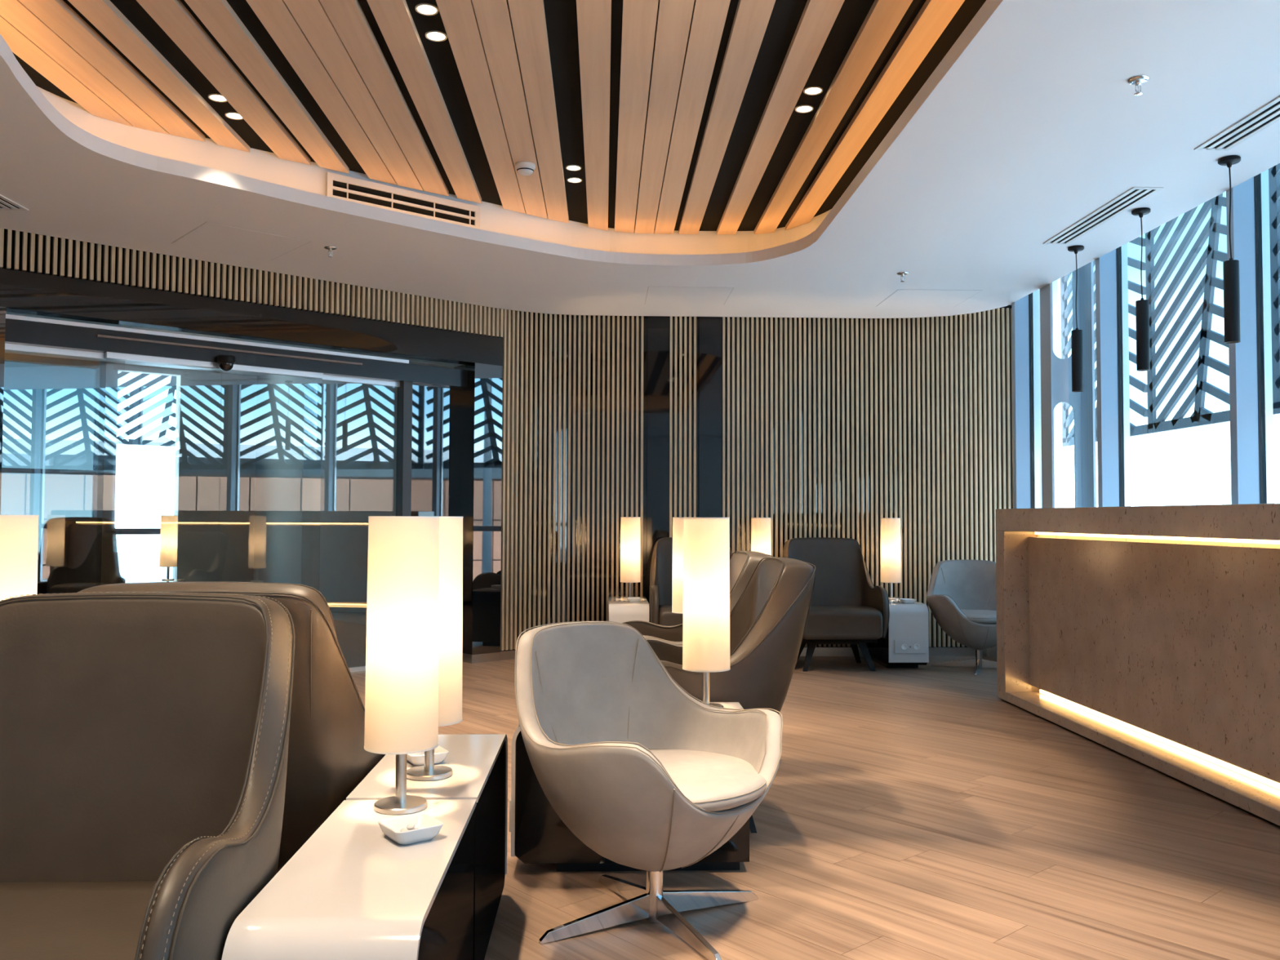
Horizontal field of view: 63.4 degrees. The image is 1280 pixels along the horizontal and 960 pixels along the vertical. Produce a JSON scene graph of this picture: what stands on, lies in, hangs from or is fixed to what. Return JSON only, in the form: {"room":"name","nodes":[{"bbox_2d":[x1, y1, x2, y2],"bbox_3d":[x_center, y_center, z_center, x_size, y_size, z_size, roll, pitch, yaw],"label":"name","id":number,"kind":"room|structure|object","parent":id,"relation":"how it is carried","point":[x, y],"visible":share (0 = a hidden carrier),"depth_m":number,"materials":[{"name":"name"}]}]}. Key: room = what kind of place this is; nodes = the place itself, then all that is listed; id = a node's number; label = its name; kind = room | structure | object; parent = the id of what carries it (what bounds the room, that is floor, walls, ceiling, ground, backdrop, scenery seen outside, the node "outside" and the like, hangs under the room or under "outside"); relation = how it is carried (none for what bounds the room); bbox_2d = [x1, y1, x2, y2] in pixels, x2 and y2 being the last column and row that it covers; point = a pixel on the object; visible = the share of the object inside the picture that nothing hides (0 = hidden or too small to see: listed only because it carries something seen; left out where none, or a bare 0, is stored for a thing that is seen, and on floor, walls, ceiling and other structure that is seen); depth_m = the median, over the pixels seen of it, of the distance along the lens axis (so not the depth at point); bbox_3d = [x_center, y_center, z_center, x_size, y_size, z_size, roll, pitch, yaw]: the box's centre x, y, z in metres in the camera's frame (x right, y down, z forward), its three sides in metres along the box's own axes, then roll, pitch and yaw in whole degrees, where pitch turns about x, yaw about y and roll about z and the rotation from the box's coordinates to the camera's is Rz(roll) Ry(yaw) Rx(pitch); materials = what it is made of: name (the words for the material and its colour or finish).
{"room":"airport lounge","nodes":[
{"label":"airport lounge","id":0,"kind":"room"},
{"bbox_2d":[4,352,181,376],"bbox_3d":[-6.447,-1.342,11.362,2.660,0.150,0.150,2,-3,-41],"label":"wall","id":1,"kind":"structure","parent":0,"point":[9,357],"depth_m":11.53,"materials":[{"name":"beige paint"}]},
{"bbox_2d":[93,360,113,519],"bbox_3d":[-6.046,0.045,11.637,0.140,2.900,0.200,2,-3,-41],"label":"wall","id":2,"kind":"structure","parent":0,"point":[104,388],"depth_m":11.58,"materials":[{"name":"blue glass"}]},
{"bbox_2d":[0,360,97,564],"bbox_3d":[-6.783,0.096,11.019,1.780,2.750,0.071,2,-3,-41],"label":"window","id":3,"kind":"structure","parent":2,"relation":"in","point":[48,472],"depth_m":11.31,"materials":[{"name":"clear glass"}]},
{"bbox_2d":[4,311,350,376],"bbox_3d":[-6.026,-1.572,7.972,8.600,0.230,6.900,2,-3,-41],"label":"ceiling","id":4,"kind":"structure","parent":0,"point":[126,362],"depth_m":10.88,"materials":[{"name":"white paint"}]},
{"bbox_2d":[173,368,257,582],"bbox_3d":[-5.102,0.080,12.502,0.940,2.900,0.150,2,-3,-41],"label":"window","id":5,"kind":"structure","parent":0,"point":[215,414],"depth_m":12.42,"materials":[{"name":"clear glass"}]},
{"bbox_2d":[110,369,160,534],"bbox_3d":[-5.733,0.132,11.944,0.740,2.750,0.070,2,-3,-41],"label":"window","id":6,"kind":"structure","parent":5,"relation":"in","point":[118,531],"depth_m":11.73,"materials":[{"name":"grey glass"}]},
{"bbox_2d":[0,227,502,663],"bbox_3d":[-4.000,-0.135,5.578,8.350,2.840,0.301,2,-3,-41],"label":"wall","id":7,"kind":"structure","parent":0,"point":[42,275],"depth_m":6.96,"materials":[{"name":"beige wood"}]},
{"bbox_2d":[4,314,467,671],"bbox_3d":[-2.511,0.207,6.897,3.071,2.262,0.175,2,-3,-41],"label":"window frame","id":8,"kind":"structure","parent":7,"relation":"in","point":[429,398],"depth_m":7.33,"materials":[{"name":"grey metal"}]},
{"bbox_2d":[217,355,235,371],"bbox_3d":[-2.661,-0.748,6.659,0.110,0.097,0.110,2,-3,-41],"label":"dome camera","id":9,"kind":"object","parent":8,"relation":"attached to","point":[226,362],"visible":1,"depth_m":6.62,"materials":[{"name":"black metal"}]},
{"bbox_2d":[253,351,463,625],"bbox_3d":[-2.809,0.021,10.659,0.140,2.900,5.950,2,-3,-41],"label":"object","id":10,"kind":"structure","parent":0,"point":[326,451],"depth_m":11.26,"materials":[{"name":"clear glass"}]},
{"bbox_2d":[0,0,1279,318],"bbox_3d":[-2.002,-1.688,2.113,9.930,0.310,12.140,0,-2,-2],"label":"ceiling","id":11,"kind":"structure","parent":0,"point":[944,143],"depth_m":4.76,"materials":[{"name":"white paint"}]},
{"bbox_2d":[0,194,28,210],"bbox_3d":[-3.261,-1.434,4.910,0.150,0.006,1.035,0,-2,-2],"label":"ceiling vent","id":12,"kind":"object","parent":11,"relation":"in","point":[6,204],"visible":1,"depth_m":5.35,"materials":[{"name":"white plastic"}]},
{"bbox_2d":[208,93,226,102],"bbox_3d":[-1.912,-1.732,4.696,0.086,0.006,0.086,0,-2,-2],"label":"recessed light","id":13,"kind":"object","parent":11,"relation":"in","point":[215,97],"visible":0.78,"depth_m":4.69,"materials":[{"name":"beige"}]},
{"bbox_2d":[225,111,243,119],"bbox_3d":[-1.919,-1.724,4.905,0.086,0.006,0.086,0,-2,-2],"label":"recessed light","id":14,"kind":"object","parent":11,"relation":"in","point":[232,115],"visible":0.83,"depth_m":4.90,"materials":[{"name":"beige"}]},
{"bbox_2d":[171,222,311,260],"bbox_3d":[-2.336,-1.391,6.065,0.598,0.001,0.598,2,-3,-41],"label":"access hatch","id":15,"kind":"object","parent":11,"relation":"attached to","point":[208,236],"visible":1,"depth_m":6.05,"materials":[{"name":"white paint"}]},
{"bbox_2d":[324,245,337,257],"bbox_3d":[-1.847,-1.359,6.179,0.078,0.054,0.078,1,-2,-31],"label":"sprinkler","id":16,"kind":"object","parent":11,"relation":"attached to","point":[330,248],"visible":1,"depth_m":6.17,"materials":[{"name":"silver metal"}]},
{"bbox_2d":[326,172,479,229],"bbox_3d":[-1.324,-1.568,5.884,0.950,0.155,0.016,2,-3,-40],"label":"ceiling vent","id":17,"kind":"object","parent":11,"relation":"in","point":[338,186],"visible":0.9,"depth_m":5.86,"materials":[{"name":"white metal"}]},
{"bbox_2d":[415,3,438,15],"bbox_3d":[-0.796,-1.758,3.870,0.086,0.006,0.086,0,-2,-2],"label":"recessed light","id":18,"kind":"object","parent":11,"relation":"in","point":[425,9],"visible":1,"depth_m":3.87,"materials":[{"name":"beige"}]},
{"bbox_2d":[425,30,447,41],"bbox_3d":[-0.804,-1.750,4.084,0.086,0.006,0.086,0,-2,-2],"label":"recessed light","id":19,"kind":"object","parent":11,"relation":"in","point":[433,35],"visible":1,"depth_m":4.08,"materials":[{"name":"beige"}]},
{"bbox_2d":[515,161,535,175],"bbox_3d":[-0.608,-1.647,5.494,0.106,0.052,0.106,0,-2,-2],"label":"smoke detector","id":20,"kind":"object","parent":11,"relation":"attached to","point":[523,168],"visible":1,"depth_m":5.46,"materials":[{"name":"white plastic"}]},
{"bbox_2d":[565,164,581,170],"bbox_3d":[-0.360,-1.693,5.620,0.086,0.006,0.086,0,-2,-2],"label":"recessed light","id":21,"kind":"object","parent":11,"relation":"in","point":[570,167],"visible":1,"depth_m":5.62,"materials":[{"name":"beige"}]},
{"bbox_2d":[567,177,582,182],"bbox_3d":[-0.367,-1.686,5.824,0.086,0.006,0.086,0,-2,-2],"label":"recessed light","id":22,"kind":"object","parent":11,"relation":"in","point":[571,180],"visible":1,"depth_m":5.82,"materials":[{"name":"beige"}]},
{"bbox_2d":[644,286,733,305],"bbox_3d":[0.345,-1.331,7.499,0.598,0.001,0.598,0,-2,-2],"label":"access hatch","id":23,"kind":"object","parent":11,"relation":"attached to","point":[655,295],"visible":1,"depth_m":7.48,"materials":[{"name":"white paint"}]},
{"bbox_2d":[795,104,813,113],"bbox_3d":[0.761,-1.719,4.799,0.086,0.006,0.086,0,-2,-2],"label":"recessed light","id":24,"kind":"object","parent":11,"relation":"in","point":[803,108],"visible":1,"depth_m":4.80,"materials":[{"name":"beige"}]},
{"bbox_2d":[803,86,822,95],"bbox_3d":[0.768,-1.726,4.594,0.086,0.006,0.086,0,-2,-2],"label":"recessed light","id":25,"kind":"object","parent":11,"relation":"in","point":[811,91],"visible":1,"depth_m":4.59,"materials":[{"name":"beige"}]},
{"bbox_2d":[896,271,908,281],"bbox_3d":[1.717,-1.325,6.772,0.078,0.054,0.078,1,-2,-31],"label":"sprinkler","id":26,"kind":"object","parent":11,"relation":"attached to","point":[902,273],"visible":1,"depth_m":6.76,"materials":[{"name":"silver metal"}]},
{"bbox_2d":[875,288,981,307],"bbox_3d":[2.094,-1.322,7.560,0.598,0.001,0.598,0,-2,-2],"label":"access hatch","id":27,"kind":"object","parent":11,"relation":"attached to","point":[900,297],"visible":1,"depth_m":7.54,"materials":[{"name":"white paint"}]},
{"bbox_2d":[1067,244,1084,391],"bbox_3d":[2.569,-0.946,6.091,0.090,0.855,0.090,0,-2,-2],"label":"pendant lamp","id":28,"kind":"object","parent":11,"relation":"hanging from","point":[1077,348],"visible":1,"depth_m":6.06,"materials":[{"name":"black metal"}]},
{"bbox_2d":[1043,186,1163,244],"bbox_3d":[2.435,-1.392,5.511,0.146,0.006,1.032,0,-2,-2],"label":"ceiling vent","id":29,"kind":"object","parent":11,"relation":"in","point":[1131,197],"visible":1,"depth_m":5.43,"materials":[{"name":"white metal"}]},
{"bbox_2d":[1126,75,1150,95],"bbox_3d":[1.814,-1.432,3.772,0.078,0.054,0.078,1,-2,-31],"label":"sprinkler","id":30,"kind":"object","parent":11,"relation":"attached to","point":[1138,80],"visible":1,"depth_m":3.76,"materials":[{"name":"silver metal"}]},
{"bbox_2d":[1131,207,1151,371],"bbox_3d":[2.595,-0.983,5.353,0.090,0.835,0.090,0,-2,-2],"label":"pendant lamp","id":31,"kind":"object","parent":11,"relation":"hanging from","point":[1142,308],"visible":1,"depth_m":5.32,"materials":[{"name":"black metal"}]},
{"bbox_2d":[1217,155,1240,343],"bbox_3d":[2.615,-1.017,4.583,0.090,0.821,0.090,0,-2,-2],"label":"pendant lamp","id":32,"kind":"object","parent":11,"relation":"hanging from","point":[1231,267],"visible":1,"depth_m":4.55,"materials":[{"name":"black metal"}]},
{"bbox_2d":[1194,95,1279,151],"bbox_3d":[2.489,-1.447,3.965,0.146,0.006,1.042,0,-2,-2],"label":"ceiling vent","id":33,"kind":"object","parent":11,"relation":"in","point":[1268,114],"visible":1,"depth_m":4.24,"materials":[{"name":"white plastic"}]},
{"bbox_2d":[499,305,1013,651],"bbox_3d":[0.956,-0.030,8.301,4.233,2.860,0.306,0,-2,-5],"label":"wall","id":34,"kind":"structure","parent":0,"point":[815,427],"depth_m":8.27,"materials":[{"name":"beige wood"}]},
{"bbox_2d":[499,647,986,660],"bbox_3d":[0.982,1.364,8.206,4.169,0.068,0.207,0,-2,-5],"label":"baseboard","id":35,"kind":"structure","parent":34,"relation":"attached to","point":[819,651],"depth_m":8.24,"materials":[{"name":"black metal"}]},
{"bbox_2d":[986,645,996,660],"bbox_3d":[3.021,1.058,2.161,0.099,0.260,12.180,0,-2,-2],"label":"trim","id":36,"kind":"structure","parent":34,"relation":"attached to","point":[991,652],"depth_m":8.12,"materials":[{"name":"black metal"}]},
{"bbox_2d":[333,619,1279,959],"bbox_3d":[-4.152,1.307,4.493,14.274,0.120,17.359,0,-2,-2],"label":"floor","id":37,"kind":"structure","parent":0,"point":[922,812],"depth_m":3.41,"materials":[{"name":"brown wood"}]},
{"bbox_2d":[36,516,125,594],"bbox_3d":[-4.892,0.865,9.028,0.734,1.082,0.743,1,-2,-28],"label":"lounge armchair","id":38,"kind":"object","parent":37,"relation":"on","point":[77,554],"visible":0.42,"depth_m":8.72,"materials":[{"name":"black leather"}]},
{"bbox_2d":[0,591,295,959],"bbox_3d":[-0.986,0.684,1.734,0.703,0.949,0.777,0,-2,-2],"label":"lounge armchair","id":39,"kind":"object","parent":37,"relation":"on","point":[144,735],"visible":0.97,"depth_m":1.95,"materials":[{"name":"brown leather"}]},
{"bbox_2d":[150,577,185,582],"bbox_3d":[-4.533,1.202,9.925,0.290,0.475,0.752,1,-2,-22],"label":"side table","id":40,"kind":"object","parent":37,"relation":"on","point":[176,580],"visible":0.02,"depth_m":9.91,"materials":[{"name":"white laminate"}]},
{"bbox_2d":[159,515,177,580],"bbox_3d":[-4.555,0.655,10.010,0.156,0.625,0.156,1,-2,-21],"label":"table lamp","id":41,"kind":"object","parent":40,"relation":"on","point":[169,523],"visible":1,"depth_m":9.95,"materials":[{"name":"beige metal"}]},
{"bbox_2d":[77,582,386,873],"bbox_3d":[-1.023,0.719,2.662,0.703,0.947,0.777,0,-2,-2],"label":"lounge armchair","id":42,"kind":"object","parent":37,"relation":"on","point":[327,759],"visible":0.26,"depth_m":2.39,"materials":[{"name":"brown leather"}]},
{"bbox_2d":[221,799,476,959],"bbox_3d":[-0.494,0.929,1.901,0.290,0.475,0.752,0,-2,-2],"label":"side table","id":43,"kind":"object","parent":37,"relation":"on","point":[350,891],"visible":0.99,"depth_m":1.76,"materials":[{"name":"white"}]},
{"bbox_2d":[364,515,439,814],"bbox_3d":[-0.512,0.391,2.233,0.156,0.625,0.156,0,-2,-2],"label":"table lamp","id":44,"kind":"object","parent":43,"relation":"on","point":[402,689],"visible":1,"depth_m":2.17,"materials":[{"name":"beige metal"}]},
{"bbox_2d":[377,813,443,844],"bbox_3d":[-0.446,0.680,2.013,0.100,0.031,0.100,2,-3,-38],"label":"dish","id":45,"kind":"object","parent":43,"relation":"on","point":[433,826],"visible":0.98,"depth_m":2.00,"materials":[{"name":"white ceramic"}]},
{"bbox_2d":[395,827,408,831],"bbox_3d":[-0.458,0.683,2.016,0.032,0.011,0.015,0,-2,2],"label":"candy","id":46,"kind":"object","parent":45,"relation":"in","point":[403,829],"visible":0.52,"depth_m":2.01,"materials":[{"name":"white food"}]},
{"bbox_2d":[406,822,414,830],"bbox_3d":[-0.446,0.673,2.013,0.015,0.011,0.032,-1,-2,20],"label":"candy","id":47,"kind":"object","parent":45,"relation":"in","point":[410,826],"visible":1,"depth_m":2.01,"materials":[{"name":"white food"}]},
{"bbox_2d":[346,733,507,959],"bbox_3d":[-0.521,0.957,2.670,0.290,0.475,0.752,0,-2,-2],"label":"side table","id":48,"kind":"object","parent":37,"relation":"on","point":[478,762],"visible":0.27,"depth_m":2.57,"materials":[{"name":"white laminate"}]},
{"bbox_2d":[406,745,448,765],"bbox_3d":[-0.547,0.702,2.634,0.100,0.031,0.100,1,-2,-31],"label":"dish","id":49,"kind":"object","parent":48,"relation":"on","point":[440,753],"visible":0.65,"depth_m":2.60,"materials":[{"name":"white ceramic"}]},
{"bbox_2d":[406,516,462,781],"bbox_3d":[-0.508,0.401,2.511,0.156,0.625,0.156,-2,-3,43],"label":"table lamp","id":50,"kind":"object","parent":48,"relation":"on","point":[451,528],"visible":0.52,"depth_m":2.47,"materials":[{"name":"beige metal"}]},
{"bbox_2d":[608,596,648,622],"bbox_3d":[-0.091,1.141,7.770,0.290,0.475,0.752,0,-2,-2],"label":"side table","id":51,"kind":"object","parent":37,"relation":"on","point":[620,610],"visible":0.2,"depth_m":7.42,"materials":[{"name":"white laminate"}]},
{"bbox_2d":[620,516,640,599],"bbox_3d":[-0.073,0.595,7.886,0.156,0.625,0.156,0,-2,15],"label":"table lamp","id":52,"kind":"object","parent":51,"relation":"on","point":[630,544],"visible":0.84,"depth_m":7.83,"materials":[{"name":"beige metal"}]},
{"bbox_2d":[626,597,640,602],"bbox_3d":[-0.045,0.883,7.636,0.100,0.031,0.100,0,-2,-8],"label":"dish","id":53,"kind":"object","parent":51,"relation":"on","point":[629,599],"visible":1,"depth_m":7.59,"materials":[{"name":"white ceramic"}]},
{"bbox_2d":[509,702,749,871],"bbox_3d":[-0.037,0.983,3.340,0.752,0.475,0.290,0,-2,-2],"label":"side table","id":54,"kind":"object","parent":37,"relation":"on","point":[539,835],"visible":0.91,"depth_m":3.19,"materials":[{"name":"black laminate"}]},
{"bbox_2d":[682,517,730,709],"bbox_3d":[0.217,0.435,3.386,0.156,0.625,0.156,-2,-3,42],"label":"table lamp","id":55,"kind":"object","parent":54,"relation":"on","point":[706,540],"visible":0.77,"depth_m":3.32,"materials":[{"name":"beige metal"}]},
{"bbox_2d":[514,620,782,959],"bbox_3d":[0.016,0.812,2.867,0.710,0.779,0.734,-2,-3,44],"label":"tub chair","id":56,"kind":"object","parent":37,"relation":"on","point":[654,778],"visible":1,"depth_m":2.81,"materials":[{"name":"beige leather"}]},
{"bbox_2d":[648,537,733,626],"bbox_3d":[0.415,0.905,7.722,0.703,0.947,0.777,0,-2,-2],"label":"lounge armchair","id":57,"kind":"object","parent":37,"relation":"on","point":[661,564],"visible":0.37,"depth_m":7.89,"materials":[{"name":"black leather"}]},
{"bbox_2d":[622,551,774,644],"bbox_3d":[0.190,0.793,4.634,0.777,0.947,0.703,0,-2,-2],"label":"lounge armchair","id":58,"kind":"object","parent":37,"relation":"on","point":[743,564],"visible":0.21,"depth_m":4.74,"materials":[{"name":"brown leather"}]},
{"bbox_2d":[645,557,816,833],"bbox_3d":[0.236,0.767,3.886,0.777,0.947,0.703,0,-2,-2],"label":"lounge armchair","id":59,"kind":"object","parent":37,"relation":"on","point":[768,623],"visible":0.52,"depth_m":3.60,"materials":[{"name":"brown leather"}]},
{"bbox_2d":[782,537,889,671],"bbox_3d":[1.422,0.908,7.718,0.703,0.947,0.777,0,-2,-2],"label":"lounge armchair","id":60,"kind":"object","parent":37,"relation":"on","point":[846,607],"visible":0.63,"depth_m":7.84,"materials":[{"name":"black leather"}]},
{"bbox_2d":[866,596,928,667],"bbox_3d":[1.927,1.150,7.840,0.290,0.475,0.752,0,-2,-2],"label":"side table","id":61,"kind":"object","parent":37,"relation":"on","point":[905,644],"visible":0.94,"depth_m":7.48,"materials":[{"name":"white laminate"}]},
{"bbox_2d":[880,517,901,599],"bbox_3d":[1.926,0.604,7.956,0.156,0.625,0.156,1,-2,-10],"label":"table lamp","id":62,"kind":"object","parent":61,"relation":"on","point":[891,546],"visible":0.92,"depth_m":7.89,"materials":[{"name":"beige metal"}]},
{"bbox_2d":[901,644,906,649],"bbox_3d":[1.903,1.202,7.463,0.044,0.044,0.004,0,-2,-2],"label":"socket","id":63,"kind":"object","parent":61,"relation":"attached to","point":[904,646],"depth_m":7.46,"materials":[{"name":"white plastic"}]},
{"bbox_2d":[899,598,916,603],"bbox_3d":[1.967,0.889,7.607,0.100,0.031,0.100,0,-2,-8],"label":"dish","id":64,"kind":"object","parent":61,"relation":"on","point":[902,600],"visible":1,"depth_m":7.57,"materials":[{"name":"white ceramic"}]},
{"bbox_2d":[913,644,919,649],"bbox_3d":[1.993,1.203,7.466,0.044,0.044,0.004,0,-2,-2],"label":"socket","id":65,"kind":"object","parent":61,"relation":"attached to","point":[916,646],"depth_m":7.47,"materials":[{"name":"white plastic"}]},
{"bbox_2d":[926,559,996,675],"bbox_3d":[2.480,0.991,7.616,0.734,0.779,0.710,0,-2,4],"label":"tub chair","id":66,"kind":"object","parent":37,"relation":"on","point":[962,597],"visible":0.72,"depth_m":7.68,"materials":[{"name":"grey leather"}]},
{"bbox_2d":[1011,289,1039,508],"bbox_3d":[2.872,-0.164,7.028,0.170,3.050,1.324,0,-2,-2],"label":"window","id":67,"kind":"structure","parent":37,"relation":"on","point":[1024,311],"depth_m":7.64,"materials":[{"name":"blue"}]},
{"bbox_2d":[1040,261,1096,507],"bbox_3d":[2.914,-0.163,7.049,0.254,3.050,0.265,0,-2,-2],"label":"window","id":68,"kind":"structure","parent":37,"relation":"on","point":[1055,371],"depth_m":7.08,"materials":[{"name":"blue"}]},
{"bbox_2d":[1095,243,1130,506],"bbox_3d":[2.919,-0.211,5.699,0.170,3.050,1.361,0,-2,-2],"label":"window","id":69,"kind":"structure","parent":37,"relation":"on","point":[1113,451],"depth_m":6.33,"materials":[{"name":"blue"}]},
{"bbox_2d":[995,503,1279,826],"bbox_3d":[2.507,0.675,4.042,0.500,1.157,4.600,0,-2,-2],"label":"reception desk","id":70,"kind":"object","parent":37,"relation":"on","point":[1149,635],"depth_m":4.74,"materials":[{"name":"beige stone"}]},
{"bbox_2d":[1226,168,1274,504],"bbox_3d":[2.966,-0.259,4.363,0.170,3.050,1.339,0,-2,-2],"label":"window","id":71,"kind":"structure","parent":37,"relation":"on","point":[1250,359],"depth_m":4.98,"materials":[{"name":"blue"}]},
{"bbox_3d":[-0.107,1.053,5.325,0.752,0.475,0.290,0,-2,-2],"label":"side table","id":72,"kind":"object","parent":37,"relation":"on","visible":0},
{"bbox_2d":[671,517,684,613],"bbox_3d":[0.244,0.507,5.397,0.156,0.625,0.156,1,-2,-14],"label":"table lamp","id":73,"kind":"object","parent":72,"relation":"on","point":[677,522],"visible":0.44,"depth_m":5.34,"materials":[{"name":"beige fabric"}]},
{"bbox_3d":[0.913,1.146,7.805,0.290,0.475,0.752,0,-2,-2],"label":"side table","id":74,"kind":"object","parent":37,"relation":"on","visible":0},
{"bbox_2d":[751,517,771,555],"bbox_3d":[0.926,0.600,7.921,0.156,0.625,0.156,1,-2,-9],"label":"table lamp","id":75,"kind":"object","parent":74,"relation":"on","point":[761,534],"visible":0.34,"depth_m":7.86,"materials":[{"name":"beige fabric"}]},
{"bbox_3d":[-1.552,0.952,2.634,0.290,0.475,0.752,0,-2,-2],"label":"side table","id":76,"kind":"object","parent":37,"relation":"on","visible":0},
{"bbox_2d":[0,515,38,600],"bbox_3d":[-1.531,0.396,2.475,0.156,0.625,0.156,1,-2,-26],"label":"table lamp","id":77,"kind":"object","parent":76,"relation":"on","point":[19,534],"visible":0.33,"depth_m":2.44,"materials":[{"name":"beige fabric"}]},
{"bbox_2d":[1037,290,1042,507],"bbox_3d":[3.121,-0.115,8.354,0.180,3.050,0.340,0,-2,-2],"label":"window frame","id":78,"kind":"structure","parent":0,"point":[1038,291],"depth_m":8.21,"materials":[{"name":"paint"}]},
{"label":"outside","id":79,"kind":"structure","parent":0,"visible":0},
{"bbox_2d":[117,551,173,582],"bbox_3d":[19.968,5.741,0.495,360.000,0.100,320.000,0,-2,-2],"label":"ground","id":80,"kind":"structure","parent":79,"point":[135,567],"depth_m":110.72,"materials":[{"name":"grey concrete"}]},
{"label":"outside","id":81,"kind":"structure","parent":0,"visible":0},
{"bbox_2d":[1060,236,1148,446],"bbox_3d":[3.561,-1.188,7.997,0.025,1.771,1.350,0,-2,-2],"label":"screen","id":82,"kind":"object","parent":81,"point":[1068,439],"visible":0.2,"depth_m":8.10,"materials":[{"name":"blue metal"}]},
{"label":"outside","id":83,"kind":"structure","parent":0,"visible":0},
{"bbox_2d":[1145,193,1275,433],"bbox_3d":[3.609,-1.236,6.639,0.025,1.771,1.350,0,-2,-2],"label":"screen","id":84,"kind":"object","parent":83,"point":[1201,416],"visible":0.55,"depth_m":6.82,"materials":[{"name":"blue metal"}]},
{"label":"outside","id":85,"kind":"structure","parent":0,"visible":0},
{"bbox_2d":[1268,163,1279,413],"bbox_3d":[3.657,-1.285,5.280,0.025,1.771,1.350,0,-2,-2],"label":"screen","id":86,"kind":"object","parent":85,"point":[1274,171],"visible":0.74,"depth_m":5.90,"materials":[{"name":"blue metal"}]},
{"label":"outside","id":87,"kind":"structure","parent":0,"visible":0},
{"bbox_2d":[116,371,176,446],"bbox_3d":[-5.812,-1.300,12.772,1.350,1.771,0.026,2,-3,-41],"label":"screen","id":88,"kind":"object","parent":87,"point":[162,441],"visible":0.21,"depth_m":12.60,"materials":[{"name":"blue metal"}]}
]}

